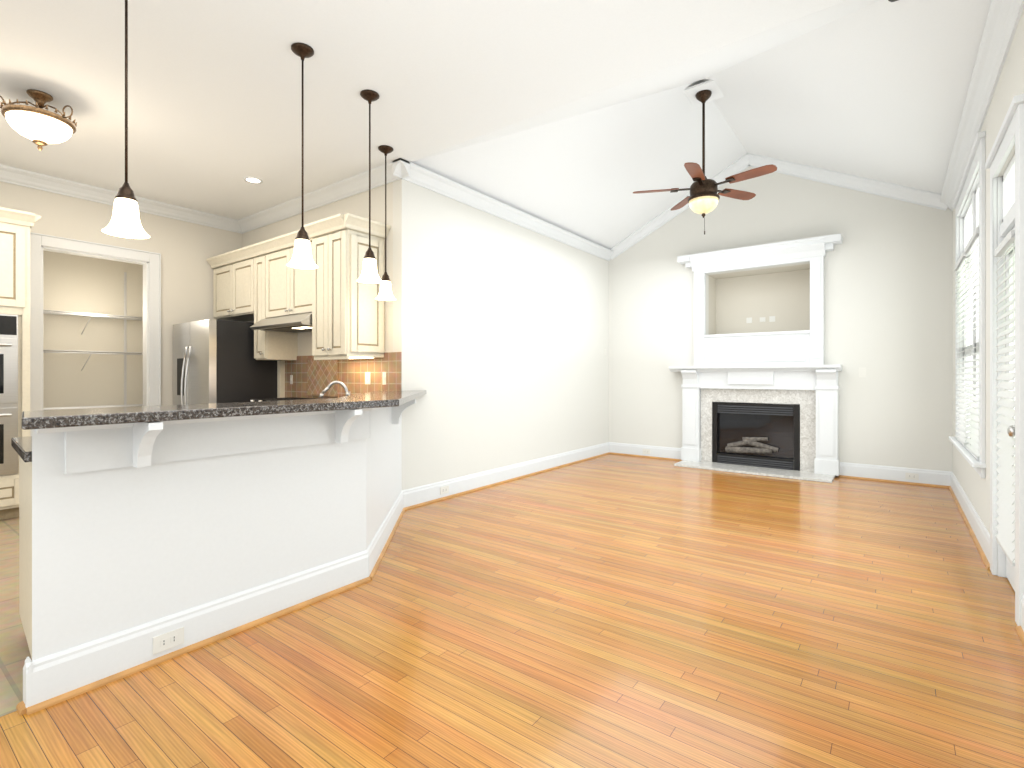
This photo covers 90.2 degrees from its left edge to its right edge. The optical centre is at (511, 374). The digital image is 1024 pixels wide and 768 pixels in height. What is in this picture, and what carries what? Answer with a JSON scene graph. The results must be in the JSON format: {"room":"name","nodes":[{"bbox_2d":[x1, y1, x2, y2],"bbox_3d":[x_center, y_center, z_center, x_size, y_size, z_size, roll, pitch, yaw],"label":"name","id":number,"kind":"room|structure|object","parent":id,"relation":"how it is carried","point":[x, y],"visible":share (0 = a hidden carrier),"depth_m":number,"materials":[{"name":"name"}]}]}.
{"room":"living room","nodes":[
{"label":"living room","id":0,"kind":"room"},
{"bbox_2d":[0,517,31,716],"bbox_3d":[-3.907,1.230,3.009,4.838,0.060,5.960,0,0,37],"label":"floor","id":1,"kind":"structure","parent":0,"point":[14,651],"depth_m":2.43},
{"bbox_2d":[0,207,40,519],"bbox_3d":[-4.510,-0.078,4.152,0.700,2.554,0.906,0,0,37],"label":"tall cabinet","id":2,"kind":"object","parent":1,"relation":"on","point":[16,226],"visible":0.83,"depth_m":4.20,"materials":[{"name":"wood"}]},
{"bbox_2d":[19,464,31,657],"bbox_3d":[-2.174,0.765,3.801,2.787,0.870,2.554,0,0,37],"label":"base cabinet","id":3,"kind":"object","parent":1,"relation":"on","point":[25,470],"depth_m":2.14,"materials":[{"name":"wood"}]},
{"bbox_2d":[11,436,31,463],"bbox_3d":[-2.175,0.308,3.801,2.837,0.040,2.606,0,0,37],"label":"countertop","id":4,"kind":"structure","parent":3,"relation":"on","point":[22,445],"depth_m":2.11,"materials":[{"name":"black stone"}]},
{"bbox_2d":[250,397,317,401],"bbox_3d":[-2.151,0.262,5.013,0.860,0.048,0.526,0,0,37],"label":"cooktop","id":5,"kind":"object","parent":4,"relation":"in","point":[273,399],"visible":0.25,"depth_m":5.03,"materials":[{"name":"black metal"}]},
{"bbox_2d":[319,381,350,398],"bbox_3d":[-1.415,0.165,4.130,0.204,0.242,0.219,0,0,37],"label":"faucet","id":6,"kind":"object","parent":4,"relation":"on","point":[328,387],"visible":0.58,"depth_m":4.11,"materials":[{"name":"silver metal"}]},
{"bbox_2d":[173,319,284,404],"bbox_3d":[-3.169,0.318,5.649,0.968,1.765,0.846,0,0,37],"label":"fridge","id":7,"kind":"object","parent":1,"relation":"on","point":[214,361],"depth_m":5.34,"materials":[{"name":"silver metal"}]},
{"bbox_2d":[43,250,142,407],"bbox_3d":[-4.532,-0.175,5.466,0.669,2.750,1.700,0,0,37],"label":"wall","id":8,"kind":"structure","parent":0,"point":[76,283],"depth_m":5.70,"materials":[{"name":"paint"}]},
{"bbox_2d":[43,272,142,409],"bbox_3d":[-4.605,-0.123,5.521,0.384,2.153,1.580,0,0,37],"label":"shelf","id":9,"kind":"object","parent":8,"relation":"attached to","point":[125,317],"visible":0.42,"depth_m":5.62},
{"bbox_2d":[0,181,241,404],"bbox_3d":[-5.170,-0.335,3.957,0.120,3.070,5.960,0,0,37],"label":"wall","id":10,"kind":"structure","parent":0,"point":[185,250],"depth_m":5.64,"materials":[{"name":"paint"}]},
{"bbox_2d":[30,232,160,435],"bbox_3d":[-4.224,-0.064,5.191,0.150,2.533,1.084,0,0,37],"label":"door frame","id":11,"kind":"structure","parent":10,"relation":"attached to","point":[151,264],"depth_m":5.21,"materials":[{"name":"white wood"}]},
{"bbox_2d":[0,164,241,233],"bbox_3d":[-5.044,-1.808,3.937,0.105,0.125,5.840,0,0,37],"label":"crown molding","id":12,"kind":"structure","parent":10,"relation":"attached to","point":[26,178],"depth_m":5.13,"materials":[{"name":"white wood"}]},
{"bbox_2d":[32,415,401,660],"bbox_3d":[-1.417,0.691,3.234,1.190,1.018,2.610,0,0,37],"label":"wall","id":13,"kind":"structure","parent":0,"point":[115,550],"depth_m":2.23,"materials":[{"name":"white paint"}]},
{"bbox_2d":[16,657,32,714],"bbox_3d":[-1.749,1.114,1.830,0.066,0.172,0.034,0,0,37],"label":"baseboard","id":14,"kind":"structure","parent":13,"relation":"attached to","point":[21,708],"depth_m":1.83,"materials":[{"name":"white wood"}]},
{"bbox_2d":[153,627,183,654],"bbox_3d":[-1.454,1.125,2.161,0.007,0.070,0.115,0,0,37],"label":"electrical outlet plate","id":15,"kind":"object","parent":13,"relation":"attached to","point":[167,640],"depth_m":2.16,"materials":[{"name":"white plastic"}]},
{"bbox_2d":[25,550,370,714],"bbox_3d":[-1.280,1.114,2.397,0.034,0.172,1.473,0,0,37],"label":"baseboard","id":16,"kind":"structure","parent":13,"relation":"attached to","point":[57,678],"depth_m":2.20,"materials":[{"name":"white wood"}]},
{"bbox_2d":[22,390,425,429],"bbox_3d":[-1.319,0.160,3.308,1.522,0.040,2.964,0,0,37],"label":"countertop","id":17,"kind":"structure","parent":13,"relation":"on","point":[42,419],"depth_m":2.17,"materials":[{"name":"stone"}]},
{"bbox_2d":[36,399,415,473],"bbox_3d":[-1.259,0.276,3.106,1.177,0.186,2.575,0,0,37],"label":"trim","id":18,"kind":"structure","parent":13,"relation":"attached to","point":[110,446],"depth_m":2.28,"materials":[{"name":"white wood"}]},
{"bbox_2d":[367,491,404,578],"bbox_3d":[-0.901,1.114,3.767,0.034,0.172,1.551,0,0,-5],"label":"baseboard","id":19,"kind":"structure","parent":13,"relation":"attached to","point":[379,544],"depth_m":3.53,"materials":[{"name":"white wood"}]},
{"bbox_2d":[238,158,409,355],"bbox_3d":[-2.470,-0.335,5.666,3.945,3.070,0.225,0,0,37],"label":"wall","id":20,"kind":"structure","parent":0,"point":[357,204],"depth_m":5.05,"materials":[{"name":"paint"}]},
{"bbox_2d":[206,225,309,360],"bbox_3d":[-2.567,-0.745,5.463,2.175,1.220,0.424,0,0,37],"label":"upper cabinet","id":21,"kind":"object","parent":20,"relation":"attached to","point":[257,282],"depth_m":5.34,"materials":[{"name":"wood"}]},
{"bbox_2d":[250,313,311,332],"bbox_3d":[-2.110,-0.508,5.059,0.930,0.124,0.519,0,0,37],"label":"range hood","id":22,"kind":"object","parent":21,"relation":"attached to","point":[300,323],"visible":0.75,"depth_m":4.88,"materials":[{"name":"silver metal"}]},
{"bbox_2d":[285,352,401,398],"bbox_3d":[-1.761,0.041,5.108,1.929,0.492,0.024,0,0,37],"label":"tile backsplash","id":23,"kind":"structure","parent":20,"relation":"attached to","point":[312,378],"depth_m":5.07,"materials":[{"name":"beige tile"}]},
{"bbox_2d":[365,372,369,383],"bbox_3d":[-1.358,0.030,4.802,0.075,0.115,0.007,0,0,37],"label":"electrical outlet plate","id":24,"kind":"object","parent":23,"relation":"attached to","point":[367,374],"depth_m":4.80,"materials":[{"name":"white plastic"}]},
{"bbox_2d":[382,372,385,384],"bbox_3d":[-1.168,0.030,4.655,0.045,0.115,0.012,0,0,37],"label":"electrical outlet plate","id":25,"kind":"object","parent":23,"relation":"attached to","point":[383,373],"depth_m":4.65,"materials":[{"name":"white plastic"}]},
{"bbox_2d":[310,213,389,359],"bbox_3d":[-1.487,-0.745,4.653,0.525,1.220,0.424,0,0,37],"label":"upper cabinet","id":26,"kind":"object","parent":20,"relation":"attached to","point":[348,322],"depth_m":4.47,"materials":[{"name":"wood"}]},
{"bbox_2d":[0,0,990,248],"bbox_3d":[-1.077,-2.360,3.529,7.180,0.980,10.190,0,0,37],"label":"ceiling","id":27,"kind":"structure","parent":0,"point":[214,103],"depth_m":3.59,"materials":[{"name":"paint"}]},
{"bbox_2d":[0,89,76,150],"bbox_3d":[-3.166,-1.683,3.379,0.426,0.374,0.435,0,0,37],"label":"semi-flush ceiling light","id":28,"kind":"object","parent":27,"relation":"attached to","point":[38,125],"visible":1,"depth_m":3.33,"materials":[{"name":"white glass"}]},
{"bbox_2d":[101,0,149,238],"bbox_3d":[-1.707,-1.247,2.257,0.174,1.244,0.174,0,0,37],"label":"pendant light","id":29,"kind":"object","parent":27,"relation":"hanging from","point":[125,222],"visible":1,"depth_m":2.25,"materials":[{"name":"white glass"}]},
{"bbox_2d":[243,177,262,183],"bbox_3d":[-2.481,-1.867,4.889,0.168,0.006,0.168,0,0,10],"label":"recessed light","id":30,"kind":"object","parent":27,"relation":"in","point":[255,180],"visible":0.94,"depth_m":4.86,"materials":[{"name":"white glass"}]},
{"bbox_2d":[286,42,318,268],"bbox_3d":[-1.202,-1.247,2.929,0.174,1.244,0.174,0,0,37],"label":"pendant light","id":31,"kind":"object","parent":27,"relation":"hanging from","point":[302,258],"visible":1,"depth_m":2.91,"materials":[{"name":"white glass"}]},
{"bbox_2d":[356,89,382,283],"bbox_3d":[-0.948,-1.247,3.401,0.174,1.244,0.174,0,0,37],"label":"pendant light","id":32,"kind":"object","parent":27,"relation":"hanging from","point":[369,274],"visible":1,"depth_m":3.38,"materials":[{"name":"white glass"}]},
{"bbox_2d":[375,145,396,300],"bbox_3d":[-1.042,-1.247,4.208,0.174,1.244,0.174,0,0,37],"label":"pendant light","id":33,"kind":"object","parent":27,"relation":"hanging from","point":[385,293],"visible":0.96,"depth_m":4.18,"materials":[{"name":"white glass"}]},
{"bbox_2d":[633,90,776,234],"bbox_3d":[1.889,-2.080,4.990,1.296,1.390,1.284,0,0,37],"label":"ceiling fan","id":34,"kind":"object","parent":27,"relation":"hanging from","point":[703,198],"visible":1,"depth_m":4.95,"materials":[{"name":"brown wood"}]},
{"bbox_2d":[393,179,608,489],"bbox_3d":[0.204,-0.335,6.218,0.120,3.070,4.110,0,0,37],"label":"wall","id":35,"kind":"structure","parent":0,"point":[500,334],"depth_m":5.52,"materials":[{"name":"paint"}]},
{"bbox_2d":[440,485,448,494],"bbox_3d":[-0.654,1.115,4.942,0.007,0.070,0.115,0,0,37],"label":"electrical outlet plate","id":36,"kind":"object","parent":35,"relation":"attached to","point":[445,489],"depth_m":4.94,"materials":[{"name":"white plastic"}]},
{"bbox_2d":[392,158,613,260],"bbox_3d":[0.263,-1.808,6.108,0.105,0.125,4.215,0,0,37],"label":"crown molding","id":37,"kind":"structure","parent":35,"relation":"attached to","point":[433,181],"depth_m":5.47,"materials":[{"name":"white wood"}]},
{"bbox_2d":[402,442,609,509],"bbox_3d":[0.266,1.114,6.172,0.034,0.172,4.110,0,0,37],"label":"baseboard","id":38,"kind":"structure","parent":35,"relation":"attached to","point":[420,495],"depth_m":5.57,"materials":[{"name":"white wood"}]},
{"bbox_2d":[0,454,1023,767],"bbox_3d":[0.082,1.230,2.658,4.280,0.060,10.190,0,0,37],"label":"floor","id":39,"kind":"structure","parent":0,"point":[612,610],"depth_m":2.21,"materials":[{"name":"brown wood"}]},
{"bbox_2d":[669,233,841,482],"bbox_3d":[2.978,-0.214,6.461,2.005,2.826,0.590,0,0,37],"label":"fireplace","id":40,"kind":"object","parent":39,"relation":"on","point":[763,403],"visible":1,"depth_m":6.46,"materials":[{"name":"wood"}]},
{"bbox_2d":[609,166,952,471],"bbox_3d":[3.236,-0.855,6.824,4.240,4.111,0.500,0,0,37],"label":"wall","id":41,"kind":"structure","parent":0,"point":[888,293],"depth_m":6.09,"materials":[{"name":"paint"}]},
{"bbox_2d":[609,442,681,460],"bbox_3d":[1.936,1.114,7.466,1.150,0.172,0.034,0,0,37],"label":"baseboard","id":42,"kind":"structure","parent":41,"relation":"attached to","point":[667,453],"depth_m":7.46,"materials":[{"name":"white wood"}]},
{"bbox_2d":[643,449,649,453],"bbox_3d":[1.962,1.115,7.444,0.115,0.070,0.007,0,0,37],"label":"electrical outlet plate","id":43,"kind":"object","parent":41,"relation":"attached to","point":[645,451],"depth_m":7.44,"materials":[{"name":"white plastic"}]},
{"bbox_2d":[746,317,751,322],"bbox_3d":[3.295,-0.760,7.088,0.070,0.075,0.005,0,0,37],"label":"electrical outlet plate","id":44,"kind":"object","parent":41,"relation":"attached to","point":[748,320],"depth_m":7.08,"materials":[{"name":"white plastic"}]},
{"bbox_2d":[769,316,774,321],"bbox_3d":[3.528,-0.760,6.913,0.070,0.075,0.005,0,0,37],"label":"electrical outlet plate","id":45,"kind":"object","parent":41,"relation":"attached to","point":[771,318],"depth_m":6.91,"materials":[{"name":"white plastic"}]},
{"bbox_2d":[609,153,947,259],"bbox_3d":[3.054,-2.304,6.582,4.000,1.092,0.105,0,0,37],"label":"crown molding","id":46,"kind":"structure","parent":41,"relation":"attached to","point":[892,191],"depth_m":6.19,"materials":[{"name":"white wood"}]},
{"bbox_2d":[839,462,950,487],"bbox_3d":[4.267,1.114,5.716,1.020,0.172,0.034,0,0,37],"label":"baseboard","id":47,"kind":"structure","parent":41,"relation":"attached to","point":[936,478],"depth_m":5.71,"materials":[{"name":"white wood"}]},
{"bbox_2d":[905,473,918,479],"bbox_3d":[4.401,1.115,5.612,0.115,0.070,0.007,0,0,37],"label":"electrical outlet plate","id":48,"kind":"object","parent":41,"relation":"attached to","point":[913,476],"depth_m":5.61,"materials":[{"name":"white plastic"}]},
{"bbox_2d":[953,9,1023,575],"bbox_3d":[1.746,-0.335,1.409,0.120,3.070,10.190,0,0,37],"label":"wall","id":49,"kind":"structure","parent":0,"point":[975,486],"depth_m":3.34,"materials":[{"name":"paint"}]},
{"bbox_2d":[949,472,989,569],"bbox_3d":[3.810,1.114,4.286,0.034,0.172,2.870,0,0,37],"label":"baseboard","id":50,"kind":"structure","parent":49,"relation":"attached to","point":[978,531],"depth_m":3.88,"materials":[{"name":"white wood"}]},
{"bbox_2d":[940,0,1023,210],"bbox_3d":[3.409,-1.808,3.812,0.105,0.125,4.110,0,0,37],"label":"crown molding","id":51,"kind":"structure","parent":49,"relation":"attached to","point":[1002,22],"depth_m":3.13,"materials":[{"name":"white wood"}]},
{"bbox_2d":[949,94,1023,625],"bbox_3d":[3.379,-0.223,3.643,0.190,2.845,3.205,0,0,37],"label":"window frame","id":52,"kind":"structure","parent":49,"relation":"in","point":[1006,202],"depth_m":3.05,"materials":[{"name":"white wood"}]},
{"bbox_2d":[955,227,978,459],"bbox_3d":[3.695,-0.221,4.112,0.062,1.617,1.648,0,0,37],"label":"window blinds","id":53,"kind":"object","parent":52,"relation":"attached to","point":[971,253],"depth_m":4.07,"materials":[{"name":"white plastic"}]},
{"bbox_2d":[995,230,1014,565],"bbox_3d":[2.588,0.107,2.637,0.062,1.635,0.573,0,0,37],"label":"window blinds","id":54,"kind":"object","parent":52,"relation":"attached to","point":[1005,501],"depth_m":2.74,"materials":[{"name":"white plastic"}]},
{"bbox_2d":[1006,226,1014,590],"bbox_3d":[2.702,0.185,2.748,0.119,2.009,0.692,0,0,37],"label":"patio door","id":55,"kind":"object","parent":52,"relation":"attached to","point":[1010,572],"visible":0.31,"depth_m":2.92,"materials":[{"name":"white wood"}]},
{"bbox_2d":[1015,594,1023,645],"bbox_3d":[0.546,1.114,-0.060,0.034,0.172,6.160,0,0,37],"label":"baseboard","id":56,"kind":"structure","parent":49,"relation":"attached to","point":[1020,630],"depth_m":2.37,"materials":[{"name":"white wood"}]}
]}

